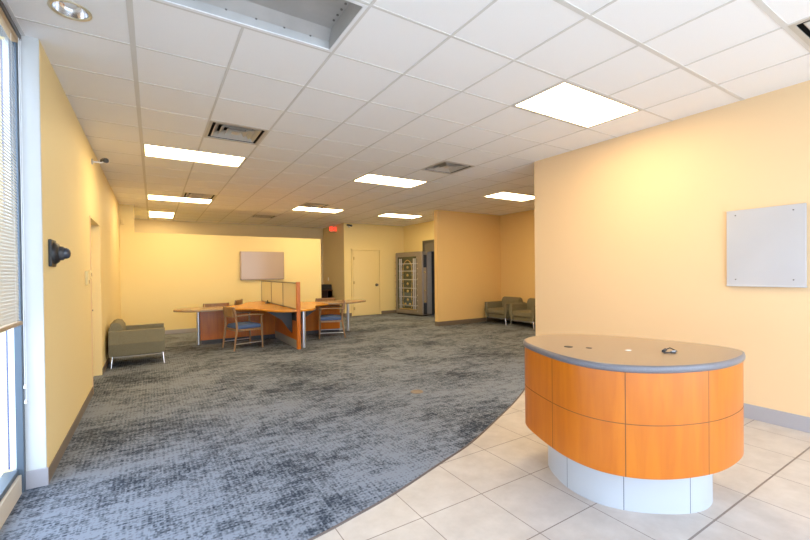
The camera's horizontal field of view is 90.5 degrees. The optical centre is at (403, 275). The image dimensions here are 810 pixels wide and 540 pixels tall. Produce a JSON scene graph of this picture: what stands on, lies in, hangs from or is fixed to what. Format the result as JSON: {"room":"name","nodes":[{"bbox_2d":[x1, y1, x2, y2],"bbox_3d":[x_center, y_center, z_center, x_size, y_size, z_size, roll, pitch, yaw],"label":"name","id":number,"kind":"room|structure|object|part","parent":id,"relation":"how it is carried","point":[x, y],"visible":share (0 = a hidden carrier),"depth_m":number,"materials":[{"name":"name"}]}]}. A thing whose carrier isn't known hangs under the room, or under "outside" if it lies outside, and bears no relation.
{"room":"office lobby","nodes":[
{"label":"office lobby","id":0,"kind":"room"},
{"bbox_2d":[0,36,120,475],"bbox_3d":[-4.506,-0.084,5.823,0.229,3.015,7.450,-1,1,-32],"label":"wall","id":1,"kind":"structure","parent":0,"point":[74,189],"depth_m":3.57,"materials":[{"name":"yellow paint"}]},
{"bbox_2d":[0,0,25,528],"bbox_3d":[-1.213,-0.074,0.472,0.122,3.010,5.085,-1,1,-32],"label":"window","id":2,"kind":"structure","parent":1,"relation":"in","point":[12,483],"depth_m":2.60,"materials":[{"name":"clear glass"},{"name":"grey painted metal"}]},
{"bbox_3d":[-1.194,1.366,0.454,0.095,0.130,5.030,-1,1,-32],"label":"sill","id":3,"kind":"part","parent":2,"relation":"part of","materials":[{"name":"beige"}]},
{"bbox_2d":[0,7,27,403],"bbox_3d":[-1.188,-0.344,0.516,0.046,2.372,4.934,-1,1,-32],"label":"window blind","id":4,"kind":"object","parent":2,"relation":"attached to","point":[9,307],"visible":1,"depth_m":2.43,"materials":[{"name":"beige"}]},
{"bbox_3d":[-1.176,0.310,0.505,0.034,0.024,4.900,-1,1,-32],"label":"rail","id":5,"kind":"part","parent":4,"relation":"part of","materials":[{"name":"beige"}]},
{"bbox_3d":[-2.472,-0.353,2.607,0.003,2.360,0.014,-1,0,-1],"label":"pull cord","id":6,"kind":"part","parent":4,"relation":"part of","materials":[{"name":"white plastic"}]},
{"bbox_2d":[5,35,46,470],"bbox_3d":[-2.508,-0.080,2.670,0.168,3.015,0.015,-1,1,-32],"label":"trim","id":7,"kind":"structure","parent":1,"relation":"attached to","point":[35,409],"depth_m":2.68,"materials":[{"name":"grey paint"}]},
{"bbox_2d":[26,467,48,489],"bbox_3d":[-2.453,1.364,2.690,0.116,0.125,0.012,-1,1,-32],"label":"baseboard","id":8,"kind":"structure","parent":1,"relation":"attached to","point":[36,478],"depth_m":2.69,"materials":[{"name":"grey plastic"}]},
{"bbox_2d":[48,239,70,266],"bbox_3d":[-2.513,-0.160,2.946,0.115,0.196,0.164,-1,1,-32],"label":"housing","id":9,"kind":"object","parent":1,"relation":"attached to","point":[56,253],"visible":1,"depth_m":2.89,"materials":[{"name":"black plastic"}]},
{"bbox_3d":[-2.554,-0.159,2.921,0.020,0.196,0.164,-1,1,-32],"label":"plate","id":10,"kind":"part","parent":9,"relation":"part of","materials":[{"name":"black plastic"}]},
{"bbox_2d":[49,357,110,481],"bbox_3d":[-4.390,1.372,5.897,0.008,0.100,7.450,-1,1,-32],"label":"baseboard","id":11,"kind":"structure","parent":1,"relation":"attached to","point":[61,450],"depth_m":3.45,"materials":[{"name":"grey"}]},
{"bbox_2d":[85,271,89,284],"bbox_3d":[-3.471,0.031,4.412,0.034,0.155,0.090,-1,1,-32],"label":"switch box","id":12,"kind":"object","parent":1,"relation":"attached to","point":[87,280],"visible":1,"depth_m":4.38,"materials":[{"name":"yellow paint"}]},
{"bbox_2d":[89,216,93,393],"bbox_3d":[-4.049,0.359,5.179,0.172,2.130,1.083,-1,1,-32],"label":"door","id":13,"kind":"structure","parent":1,"relation":"in","point":[89,216],"depth_m":4.77,"materials":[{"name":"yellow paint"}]},
{"bbox_3d":[-4.102,0.366,5.162,0.065,2.118,1.056,-1,1,-32],"label":"frame","id":14,"kind":"part","parent":13,"relation":"part of","materials":[{"name":"brown paint"}]},
{"bbox_2d":[91,158,108,163],"bbox_3d":[-3.805,-1.431,5.047,0.179,0.106,0.186,-1,1,-32],"label":"security camera","id":15,"kind":"object","parent":1,"relation":"attached to","point":[103,160],"visible":1,"depth_m":5.01,"materials":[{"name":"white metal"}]},
{"bbox_2d":[119,204,135,324],"bbox_3d":[-6.415,-0.090,9.199,0.440,3.015,0.300,-1,1,-32],"label":"wall column","id":16,"kind":"structure","parent":0,"point":[126,212],"depth_m":9.12,"materials":[{"name":"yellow paint"}]},
{"bbox_2d":[134,232,320,329],"bbox_3d":[-4.284,0.187,10.421,4.460,2.395,0.120,-1,1,-32],"label":"wall","id":17,"kind":"structure","parent":0,"point":[173,271],"depth_m":9.90,"materials":[{"name":"yellow paint"}]},
{"bbox_2d":[165,328,195,333],"bbox_3d":[-4.352,1.336,10.303,4.731,0.100,0.010,-1,1,-32],"label":"baseboard","id":18,"kind":"structure","parent":17,"relation":"attached to","point":[190,329],"depth_m":9.67,"materials":[{"name":"grey plastic"}]},
{"bbox_2d":[240,251,283,279],"bbox_3d":[-3.733,-0.251,10.650,1.130,0.735,0.071,-1,1,-32],"label":"display panel","id":19,"kind":"object","parent":17,"relation":"attached to","point":[253,265],"visible":1,"depth_m":10.60,"materials":[{"name":"silver metal"}]},
{"bbox_2d":[134,219,323,283],"bbox_3d":[-5.422,-0.131,12.940,6.200,3.015,0.140,-1,1,-32],"label":"wall","id":20,"kind":"structure","parent":0,"point":[140,225],"depth_m":12.75,"materials":[{"name":"beige paint"}]},
{"bbox_2d":[0,313,535,539],"bbox_3d":[-0.643,1.354,8.843,9.780,0.006,11.830,-1,1,-32],"label":"floor","id":21,"kind":"structure","parent":0,"point":[276,440],"depth_m":3.64,"materials":[{"name":"grey carpet"}]},
{"bbox_2d":[108,319,164,368],"bbox_3d":[-4.335,1.065,6.561,0.740,0.694,0.810,-1,1,-32],"label":"armchair","id":22,"kind":"object","parent":21,"relation":"on","point":[124,340],"visible":1,"depth_m":6.24,"materials":[{"name":"green fabric"}]},
{"bbox_2d":[108,319,125,331],"bbox_3d":[-4.561,0.977,6.421,0.210,0.512,0.610,-1,1,-32],"label":"cushion","id":23,"kind":"object","parent":22,"relation":"on","point":[118,324],"depth_m":6.18,"materials":[{"name":"green fabric"}]},
{"bbox_3d":[-4.143,1.047,6.263,0.730,0.397,0.100,-1,1,-32],"label":"arm","id":24,"kind":"part","parent":22,"relation":"part of","materials":[{"name":"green fabric"}]},
{"bbox_3d":[-4.324,1.254,6.568,0.680,0.012,0.720,-1,1,-32],"label":"metal rail","id":25,"kind":"part","parent":22,"relation":"part of","materials":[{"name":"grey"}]},
{"bbox_3d":[-4.518,1.046,6.865,0.730,0.397,0.100,-1,1,-32],"label":"arm","id":26,"kind":"part","parent":22,"relation":"part of","materials":[{"name":"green fabric"}]},
{"bbox_2d":[203,302,228,306],"bbox_3d":[-4.069,0.990,8.678,0.615,0.805,0.593,-1,1,-32],"label":"chair","id":27,"kind":"object","parent":21,"relation":"on","point":[210,304],"visible":0.06,"depth_m":8.42,"materials":[{"name":"brown wood"}]},
{"bbox_2d":[229,299,242,305],"bbox_3d":[-4.136,0.984,9.483,0.593,0.805,0.615,-1,0,-5],"label":"chair","id":28,"kind":"object","parent":21,"relation":"on","point":[237,302],"visible":0.16,"depth_m":9.38,"materials":[{"name":"brown wood"}]},
{"bbox_3d":[-3.873,0.676,9.504,0.059,0.190,0.440,-1,0,-5],"label":"backrest","id":29,"kind":"part","parent":28,"relation":"part of","materials":[{"name":"beige wood"}]},
{"bbox_2d":[222,306,263,350],"bbox_3d":[-3.088,0.987,7.694,0.615,0.805,0.593,0,1,44],"label":"chair","id":30,"kind":"object","parent":21,"relation":"on","point":[227,311],"visible":1,"depth_m":7.57,"materials":[{"name":"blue wood"}]},
{"bbox_3d":[-3.430,0.991,7.700,0.056,0.805,0.094,0,1,44],"label":"leg","id":31,"kind":"part","parent":30,"relation":"part of","materials":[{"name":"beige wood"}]},
{"bbox_3d":[-3.278,0.686,7.500,0.440,0.190,0.059,0,1,44],"label":"backrest","id":32,"kind":"part","parent":30,"relation":"part of","materials":[{"name":"beige wood"}]},
{"bbox_3d":[-3.073,0.989,7.352,0.056,0.805,0.094,0,1,44],"label":"leg","id":33,"kind":"part","parent":30,"relation":"part of","materials":[{"name":"beige wood"}]},
{"bbox_3d":[-3.060,0.959,7.723,0.500,0.085,0.475,0,1,44],"label":"seat","id":34,"kind":"part","parent":30,"relation":"part of","materials":[{"name":"blue fabric"}]},
{"bbox_3d":[-3.063,1.022,7.720,0.524,0.040,0.475,0,1,44],"label":"seat frame","id":35,"kind":"part","parent":30,"relation":"part of","materials":[{"name":"beige wood"}]},
{"bbox_3d":[-3.087,1.066,8.069,0.033,0.636,0.049,0,1,44],"label":"leg","id":36,"kind":"part","parent":30,"relation":"part of","materials":[{"name":"beige wood"}]},
{"bbox_3d":[-2.877,0.748,7.522,0.072,0.040,0.538,0,1,44],"label":"armrest","id":37,"kind":"part","parent":30,"relation":"part of","materials":[{"name":"beige wood"}]},
{"bbox_3d":[-2.712,1.065,7.703,0.033,0.636,0.049,0,1,44],"label":"leg","id":38,"kind":"part","parent":30,"relation":"part of","materials":[{"name":"beige wood"}]},
{"bbox_2d":[173,281,365,348],"bbox_3d":[-2.719,0.752,8.791,2.668,1.255,3.398,0,0,21],"label":"desk","id":39,"kind":"object","parent":21,"relation":"on","point":[287,319],"visible":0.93,"depth_m":8.28,"materials":[{"name":"brown wood"}]},
{"bbox_3d":[-4.121,1.050,8.073,0.074,0.703,0.076,-1,1,-32],"label":"support post","id":40,"kind":"part","parent":39,"relation":"part of","materials":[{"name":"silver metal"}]},
{"bbox_3d":[-3.449,0.996,8.438,1.470,0.610,0.030,-1,1,-32],"label":"wing panel","id":41,"kind":"part","parent":39,"relation":"part of","materials":[{"name":"brown wood"}]},
{"bbox_3d":[-3.254,0.390,9.557,0.008,0.465,0.955,-1,1,-32],"label":"screen pane","id":42,"kind":"part","parent":39,"relation":"part of","materials":[{"name":"clear glass"}]},
{"bbox_2d":[226,301,327,311],"bbox_3d":[-2.742,0.663,8.743,2.040,0.035,3.040,-1,1,-32],"label":"countertop","id":43,"kind":"structure","parent":39,"relation":"on","point":[254,305],"depth_m":8.21,"materials":[{"name":"brown wood"}]},
{"bbox_3d":[-2.744,0.391,8.738,0.008,0.465,0.945,-1,1,-32],"label":"screen pane","id":44,"kind":"part","parent":39,"relation":"part of","materials":[{"name":"clear glass"}]},
{"bbox_3d":[-2.745,0.390,8.740,0.028,0.507,2.920,-1,1,-32],"label":"screen frame","id":45,"kind":"part","parent":39,"relation":"part of","materials":[{"name":"grey"}]},
{"bbox_3d":[-2.749,1.041,8.763,0.036,0.360,2.960,-1,1,-32],"label":"spine panel","id":46,"kind":"part","parent":39,"relation":"part of","materials":[{"name":"brown wood"}]},
{"bbox_3d":[-2.230,0.392,7.913,0.008,0.465,0.970,-1,1,-32],"label":"screen pane","id":47,"kind":"part","parent":39,"relation":"part of","materials":[{"name":"clear glass"}]},
{"bbox_3d":[-2.752,0.771,8.761,0.044,0.180,2.960,-1,1,-32],"label":"spine rail","id":48,"kind":"part","parent":39,"relation":"part of","materials":[{"name":"grey metal"}]},
{"bbox_3d":[-1.953,0.755,7.473,0.065,1.255,0.070,-1,1,-32],"label":"panel","id":49,"kind":"part","parent":39,"relation":"part of","materials":[{"name":"brown wood"}]},
{"bbox_3d":[-1.892,1.030,7.623,0.082,0.700,0.084,-1,1,-32],"label":"support post","id":50,"kind":"part","parent":39,"relation":"part of","materials":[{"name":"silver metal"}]},
{"bbox_3d":[-2.150,0.975,9.247,1.470,0.610,0.030,-1,1,-32],"label":"wing panel","id":51,"kind":"part","parent":39,"relation":"part of","materials":[{"name":"brown wood"}]},
{"bbox_3d":[-1.346,1.005,9.801,0.074,0.703,0.076,-1,1,-32],"label":"support post","id":52,"kind":"part","parent":39,"relation":"part of","materials":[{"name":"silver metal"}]},
{"bbox_2d":[315,297,334,301],"bbox_3d":[-2.027,0.956,10.033,0.615,0.805,0.593,-1,1,-32],"label":"chair","id":53,"kind":"object","parent":21,"relation":"on","point":[317,299],"visible":0.07,"depth_m":9.76,"materials":[{"name":"brown wood"}]},
{"bbox_3d":[-1.889,0.652,9.804,0.440,0.190,0.059,-1,1,-32],"label":"backrest","id":54,"kind":"part","parent":53,"relation":"part of","materials":[{"name":"beige wood"}]},
{"bbox_2d":[321,290,332,297],"bbox_3d":[-2.709,0.918,13.794,0.480,0.830,0.460,-1,1,-32],"label":"base cabinet","id":55,"kind":"object","parent":21,"relation":"on","point":[324,293],"visible":0.22,"depth_m":14.00,"materials":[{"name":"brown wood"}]},
{"bbox_2d":[321,284,331,289],"bbox_3d":[-2.715,0.411,13.790,0.400,0.185,0.380,-1,1,-32],"label":"machine","id":56,"kind":"object","parent":55,"relation":"on","point":[323,286],"visible":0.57,"depth_m":13.65,"materials":[{"name":"black plastic"}]},
{"bbox_2d":[318,299,345,338],"bbox_3d":[-1.571,0.960,8.905,0.593,0.805,0.615,-1,0,-10],"label":"chair","id":57,"kind":"object","parent":21,"relation":"on","point":[332,317],"visible":1,"depth_m":8.67,"materials":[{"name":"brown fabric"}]},
{"bbox_3d":[-1.787,1.048,8.600,0.049,0.636,0.033,-1,0,-10],"label":"leg","id":58,"kind":"part","parent":57,"relation":"part of","materials":[{"name":"beige wood"}]},
{"bbox_3d":[-1.611,0.933,8.897,0.475,0.085,0.500,-1,0,-10],"label":"seat","id":59,"kind":"part","parent":57,"relation":"part of","materials":[{"name":"blue fabric"}]},
{"bbox_3d":[-1.605,0.996,8.898,0.475,0.040,0.524,-1,0,-10],"label":"seat frame","id":60,"kind":"part","parent":57,"relation":"part of","materials":[{"name":"beige wood"}]},
{"bbox_3d":[-1.296,0.959,8.700,0.094,0.805,0.056,-1,0,-10],"label":"leg","id":61,"kind":"part","parent":57,"relation":"part of","materials":[{"name":"beige wood"}]},
{"bbox_2d":[411,390,422,393],"bbox_3d":[0.162,1.372,4.732,0.150,0.006,0.150,-1,1,-32],"label":"floor outlet cover","id":62,"kind":"object","parent":21,"relation":"on","point":[412,391],"visible":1,"depth_m":4.72,"materials":[{"name":"beige metal"}]},
{"bbox_2d":[485,296,524,323],"bbox_3d":[2.771,0.951,10.917,0.740,0.694,0.810,-1,1,-32],"label":"armchair","id":63,"kind":"object","parent":21,"relation":"on","point":[498,309],"visible":0.8,"depth_m":10.87,"materials":[{"name":"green fabric"}]},
{"bbox_3d":[2.579,0.932,11.215,0.730,0.397,0.100,-1,1,-32],"label":"arm","id":64,"kind":"part","parent":63,"relation":"part of","materials":[{"name":"green fabric"}]},
{"bbox_2d":[488,307,503,314],"bbox_3d":[2.708,0.967,10.877,0.590,0.140,0.610,-1,1,-32],"label":"seat cushion","id":65,"kind":"object","parent":63,"relation":"on","point":[491,310],"depth_m":10.79,"materials":[{"name":"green fabric"}]},
{"bbox_3d":[2.735,1.084,10.894,0.590,0.095,0.600,-1,1,-32],"label":"seat","id":66,"kind":"part","parent":63,"relation":"part of","materials":[{"name":"green fabric"}]},
{"bbox_2d":[501,296,522,306],"bbox_3d":[2.995,0.856,11.056,0.210,0.512,0.610,-1,1,-32],"label":"cushion","id":67,"kind":"object","parent":63,"relation":"on","point":[505,299],"depth_m":11.00,"materials":[{"name":"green fabric"}]},
{"bbox_3d":[2.955,0.933,10.613,0.730,0.397,0.100,-1,1,-32],"label":"arm","id":68,"kind":"part","parent":63,"relation":"part of","materials":[{"name":"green fabric"}]},
{"bbox_2d":[509,298,534,328],"bbox_3d":[3.247,0.952,10.153,0.740,0.694,0.810,-1,1,-32],"label":"armchair","id":69,"kind":"object","parent":21,"relation":"on","point":[524,312],"visible":0.69,"depth_m":10.19,"materials":[{"name":"green fabric"}]},
{"bbox_3d":[3.055,0.933,10.451,0.730,0.397,0.100,-1,1,-32],"label":"arm","id":70,"kind":"part","parent":69,"relation":"part of","materials":[{"name":"green fabric"}]},
{"bbox_2d":[513,309,530,317],"bbox_3d":[3.184,0.968,10.113,0.590,0.140,0.610,-1,1,-32],"label":"seat cushion","id":71,"kind":"object","parent":69,"relation":"on","point":[517,313],"depth_m":10.03,"materials":[{"name":"green fabric"}]},
{"bbox_3d":[3.211,1.085,10.130,0.590,0.095,0.600,-1,1,-32],"label":"seat","id":72,"kind":"part","parent":69,"relation":"part of","materials":[{"name":"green fabric"}]},
{"bbox_2d":[527,298,534,309],"bbox_3d":[3.471,0.857,10.292,0.210,0.512,0.610,-1,1,-32],"label":"cushion","id":73,"kind":"object","parent":69,"relation":"on","point":[531,301],"depth_m":10.41,"materials":[{"name":"green fabric"}]},
{"bbox_3d":[3.430,0.934,9.848,0.730,0.397,0.100,-1,1,-32],"label":"arm","id":74,"kind":"part","parent":69,"relation":"part of","materials":[{"name":"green fabric"}]},
{"bbox_2d":[323,223,344,312],"bbox_3d":[-2.334,-0.172,13.694,0.120,3.015,1.845,-1,1,-32],"label":"wall","id":75,"kind":"structure","parent":0,"point":[333,242],"depth_m":13.52,"materials":[{"name":"beige paint"}]},
{"bbox_2d":[344,223,403,315],"bbox_3d":[-0.962,-0.185,13.514,2.260,3.015,0.120,-1,1,-32],"label":"wall","id":76,"kind":"structure","parent":0,"point":[390,239],"depth_m":13.59,"materials":[{"name":"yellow paint"}]},
{"bbox_2d":[351,249,380,315],"bbox_3d":[-1.195,0.232,13.237,1.080,2.190,0.105,-1,1,-32],"label":"door","id":77,"kind":"structure","parent":76,"relation":"in","point":[366,263],"depth_m":13.26,"materials":[{"name":"brown paint"}]},
{"bbox_2d":[340,310,396,316],"bbox_3d":[-1.407,1.266,14.258,2.270,0.110,1.870,-1,1,-32],"label":"baseboard","id":78,"kind":"structure","parent":76,"relation":"attached to","point":[387,311],"depth_m":13.64,"materials":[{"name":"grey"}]},
{"bbox_2d":[395,251,431,315],"bbox_3d":[0.311,0.274,13.265,0.450,2.060,1.376,-1,1,-41],"label":"door","id":79,"kind":"structure","parent":76,"relation":"in","point":[413,275],"depth_m":12.94,"materials":[{"name":"metal"}]},
{"bbox_3d":[0.134,0.266,13.226,0.008,1.740,0.945,-1,1,-41],"label":"glass","id":80,"kind":"part","parent":79,"relation":"part of","materials":[{"name":"grey"}]},
{"bbox_3d":[0.129,0.262,13.212,0.035,1.990,1.120,-1,1,-41],"label":"frame","id":81,"kind":"part","parent":79,"relation":"part of","materials":[{"name":"metal"}]},
{"bbox_3d":[0.143,0.277,13.184,0.026,1.567,0.506,-1,1,-41],"label":"arched brass trim","id":82,"kind":"part","parent":79,"relation":"part of","materials":[{"name":"brown metal"}]},
{"bbox_3d":[0.159,0.796,13.197,0.005,0.460,0.500,-1,1,-41],"label":"blue steel plate","id":83,"kind":"part","parent":79,"relation":"part of","materials":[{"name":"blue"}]},
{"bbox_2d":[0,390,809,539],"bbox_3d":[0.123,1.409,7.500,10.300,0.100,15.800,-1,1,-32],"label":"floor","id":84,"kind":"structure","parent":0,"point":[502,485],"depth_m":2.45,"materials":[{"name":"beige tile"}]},
{"bbox_2d":[308,388,524,539],"bbox_3d":[0.339,1.386,3.414,0.485,0.008,5.907,0,1,38],"label":"trim","id":85,"kind":"structure","parent":84,"relation":"on","point":[499,416],"depth_m":2.65,"materials":[{"name":"grey metal"}]},
{"bbox_2d":[523,334,745,513],"bbox_3d":[1.436,0.929,2.710,1.128,0.908,1.206,-1,1,-32],"label":"reception desk","id":86,"kind":"object","parent":84,"relation":"on","point":[644,428],"visible":1,"depth_m":2.28,"materials":[{"name":"orange laminate"}]},
{"bbox_2d":[523,334,745,373],"bbox_3d":[1.431,0.499,2.707,1.128,0.041,1.206,-1,1,-32],"label":"countertop","id":87,"kind":"structure","parent":86,"relation":"on","point":[608,353],"depth_m":2.46,"materials":[{"name":"beige laminate"}]},
{"bbox_2d":[662,347,676,352],"bbox_3d":[1.637,0.465,2.474,0.105,0.025,0.074,-1,1,-32],"label":"connector","id":88,"kind":"object","parent":86,"relation":"on","point":[664,350],"visible":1,"depth_m":2.47,"materials":[{"name":"grey plastic"}]},
{"bbox_2d":[2,0,809,227],"bbox_3d":[0.269,-1.666,7.470,10.000,0.024,15.600,-1,1,-32],"label":"ceiling","id":89,"kind":"structure","parent":0,"point":[412,86],"depth_m":3.46,"materials":[{"name":"white tile"}]},
{"bbox_2d":[47,0,91,21],"bbox_3d":[-1.996,-1.625,2.407,0.208,0.082,0.208,-1,1,-32],"label":"recessed light","id":90,"kind":"object","parent":89,"relation":"in","point":[68,9],"visible":0.86,"depth_m":2.44,"materials":[{"name":"silver metal"}]},
{"bbox_3d":[-1.997,-1.636,2.407,0.100,0.061,0.100,-1,1,-32],"label":"bulb","id":91,"kind":"part","parent":90,"relation":"part of","materials":[{"name":"white glass"}]},
{"bbox_2d":[148,211,174,217],"bbox_3d":[-6.454,-1.632,10.713,0.590,0.054,1.200,-1,1,-32],"label":"ceiling light","id":92,"kind":"object","parent":89,"relation":"attached to","point":[150,213],"visible":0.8,"depth_m":10.66,"materials":[{"name":"white plastic"}]},
{"bbox_2d":[147,195,212,203],"bbox_3d":[-4.744,-1.634,8.544,1.200,0.054,0.590,-1,1,-32],"label":"ceiling light","id":93,"kind":"object","parent":89,"relation":"attached to","point":[149,197],"visible":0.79,"depth_m":8.55,"materials":[{"name":"white plastic"}]},
{"bbox_2d":[143,144,245,166],"bbox_3d":[-2.809,-1.630,5.438,1.200,0.054,0.590,-1,1,-32],"label":"ceiling light","id":94,"kind":"object","parent":89,"relation":"attached to","point":[156,151],"visible":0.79,"depth_m":5.42,"materials":[{"name":"white plastic"}]},
{"bbox_2d":[182,192,216,199],"bbox_3d":[-4.163,-1.692,8.188,0.590,0.164,0.590,-1,1,-32],"label":"ceiling vent","id":95,"kind":"object","parent":89,"relation":"in","point":[185,194],"visible":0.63,"depth_m":8.27,"materials":[{"name":"white metal"}]},
{"bbox_2d":[204,120,268,144],"bbox_3d":[-1.905,-1.688,4.563,0.590,0.164,0.590,-1,1,-32],"label":"ceiling vent","id":96,"kind":"object","parent":89,"relation":"in","point":[215,130],"visible":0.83,"depth_m":4.63,"materials":[{"name":"white metal"}]},
{"bbox_2d":[155,0,367,51],"bbox_3d":[-0.871,-1.654,2.333,1.192,0.109,0.589,-1,1,-32],"label":"ceiling light","id":97,"kind":"object","parent":89,"relation":"attached to","point":[319,24],"visible":1,"depth_m":2.59,"materials":[{"name":"white metal"}]},
{"bbox_2d":[252,215,275,217],"bbox_3d":[-3.900,-1.720,11.226,0.590,0.164,0.590,-1,1,-32],"label":"ceiling vent","id":98,"kind":"object","parent":89,"relation":"in","point":[255,216],"visible":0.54,"depth_m":11.29,"materials":[{"name":"white metal"}]},
{"bbox_2d":[300,203,329,207],"bbox_3d":[-2.092,-1.726,9.477,0.590,0.164,0.590,-1,1,-32],"label":"ceiling vent","id":99,"kind":"object","parent":89,"relation":"in","point":[314,205],"visible":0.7,"depth_m":9.53,"materials":[{"name":"white metal"}]},
{"bbox_2d":[292,206,343,212],"bbox_3d":[-2.155,-1.675,10.157,1.200,0.054,0.590,-1,1,-32],"label":"ceiling light","id":100,"kind":"object","parent":89,"relation":"attached to","point":[298,207],"visible":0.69,"depth_m":10.13,"materials":[{"name":"white plastic"}]},
{"bbox_2d":[329,225,335,231],"bbox_3d":[-2.284,-1.552,13.361,0.382,0.250,0.060,-1,1,-32],"label":"exit sign","id":101,"kind":"object","parent":89,"relation":"hanging from","point":[331,228],"visible":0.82,"depth_m":13.30,"materials":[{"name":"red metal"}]},
{"bbox_2d":[353,174,426,187],"bbox_3d":[-0.220,-1.672,7.050,1.200,0.054,0.590,-1,1,-32],"label":"ceiling light","id":102,"kind":"object","parent":89,"relation":"attached to","point":[368,178],"visible":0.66,"depth_m":7.05,"materials":[{"name":"white plastic"}]},
{"bbox_2d":[379,213,421,218],"bbox_3d":[-0.084,-1.709,11.447,1.200,0.054,0.590,-1,1,-32],"label":"ceiling light","id":103,"kind":"object","parent":89,"relation":"attached to","point":[387,214],"visible":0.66,"depth_m":11.51,"materials":[{"name":"white plastic"}]},
{"bbox_2d":[380,214,420,217],"bbox_3d":[-0.084,-1.692,11.447,1.156,0.011,0.546,-1,1,-32],"label":"diffuser","id":104,"kind":"object","parent":103,"relation":"attached to","point":[384,215],"depth_m":11.51,"materials":[{"name":"white plastic"}]},
{"bbox_2d":[422,161,473,173],"bbox_3d":[0.683,-1.730,6.175,0.590,0.164,0.590,-1,1,-32],"label":"ceiling vent","id":105,"kind":"object","parent":89,"relation":"in","point":[446,167],"visible":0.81,"depth_m":6.21,"materials":[{"name":"white metal"}]},
{"bbox_2d":[484,192,533,200],"bbox_3d":[2.369,-1.714,8.662,1.200,0.054,0.590,-1,1,-32],"label":"ceiling light","id":106,"kind":"object","parent":89,"relation":"attached to","point":[503,195],"visible":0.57,"depth_m":8.64,"materials":[{"name":"white plastic"}]},
{"bbox_2d":[513,81,639,127],"bbox_3d":[1.715,-1.668,3.943,1.200,0.054,0.590,-1,1,-32],"label":"ceiling light","id":107,"kind":"object","parent":89,"relation":"attached to","point":[565,101],"visible":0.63,"depth_m":3.91,"materials":[{"name":"white plastic"}]},
{"bbox_2d":[788,18,809,45],"bbox_3d":[2.941,-1.726,2.551,0.590,0.164,0.590,-1,1,-32],"label":"ceiling vent","id":108,"kind":"object","parent":89,"relation":"in","point":[802,28],"visible":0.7,"depth_m":2.73,"materials":[{"name":"white metal"}]},
{"bbox_2d":[404,221,433,251],"bbox_3d":[0.968,-0.200,12.684,0.140,3.015,3.570,-1,1,-32],"label":"wall","id":109,"kind":"structure","parent":0,"point":[415,234],"depth_m":13.32,"materials":[{"name":"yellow paint"}]},
{"bbox_2d":[422,240,434,316],"bbox_3d":[1.005,0.098,12.596,0.180,2.420,1.120,-1,1,-32],"label":"trim","id":110,"kind":"structure","parent":109,"relation":"attached to","point":[426,241],"depth_m":12.81,"materials":[{"name":"grey metal"}]},
{"bbox_2d":[424,242,433,251],"bbox_3d":[1.018,-0.892,12.568,0.120,0.280,1.060,-1,1,-32],"label":"trim","id":111,"kind":"structure","parent":109,"relation":"attached to","point":[429,247],"depth_m":12.76,"materials":[{"name":"grey"}]},
{"bbox_2d":[431,251,434,313],"bbox_3d":[1.931,-0.211,12.689,1.500,3.015,2.500,-1,1,-32],"label":"lining","id":112,"kind":"object","parent":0,"point":[432,253],"depth_m":13.47,"materials":[{"name":"grey metal"}]},
{"bbox_2d":[434,210,500,321],"bbox_3d":[1.873,-0.197,11.062,2.400,3.015,0.140,-1,1,-32],"label":"wall partition","id":113,"kind":"structure","parent":0,"point":[467,246],"depth_m":10.88,"materials":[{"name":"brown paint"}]},
{"bbox_2d":[435,317,500,325],"bbox_3d":[1.829,1.252,11.031,2.268,0.120,0.150,-1,1,-32],"label":"baseboard","id":114,"kind":"structure","parent":113,"relation":"attached to","point":[464,321],"depth_m":10.84,"materials":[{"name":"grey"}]},
{"bbox_2d":[500,210,534,302],"bbox_3d":[4.017,-0.210,9.756,0.140,3.015,4.345,-1,1,-32],"label":"wall","id":115,"kind":"structure","parent":0,"point":[517,230],"depth_m":11.00,"materials":[{"name":"brown paint"}]},
{"bbox_2d":[501,318,534,323],"bbox_3d":[3.973,1.238,9.724,0.010,0.120,4.335,-1,1,-32],"label":"baseboard","id":116,"kind":"structure","parent":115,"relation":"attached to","point":[507,319],"depth_m":11.16,"materials":[{"name":"grey"}]},
{"bbox_2d":[534,80,809,416],"bbox_3d":[3.479,-0.154,3.572,0.154,3.015,5.585,-1,1,-32],"label":"wall","id":117,"kind":"structure","parent":0,"point":[631,229],"depth_m":4.25,"materials":[{"name":"beige paint"}]},
{"bbox_2d":[726,203,807,287],"bbox_3d":[3.304,-0.256,3.671,0.035,0.725,0.566,-1,1,-32],"label":"wall panel","id":118,"kind":"object","parent":117,"relation":"attached to","point":[767,246],"visible":1,"depth_m":3.64,"materials":[{"name":"white plastic"}]},
{"bbox_3d":[3.308,0.100,3.674,0.033,0.014,0.566,-1,1,-32],"label":"edge rail","id":119,"kind":"part","parent":118,"relation":"part of","materials":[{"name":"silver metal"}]},
{"bbox_2d":[744,403,809,432],"bbox_3d":[3.425,1.287,3.540,0.010,0.135,5.585,-1,1,-32],"label":"baseboard","id":120,"kind":"structure","parent":117,"relation":"attached to","point":[780,418],"depth_m":3.62,"materials":[{"name":"grey plastic"}]}
]}

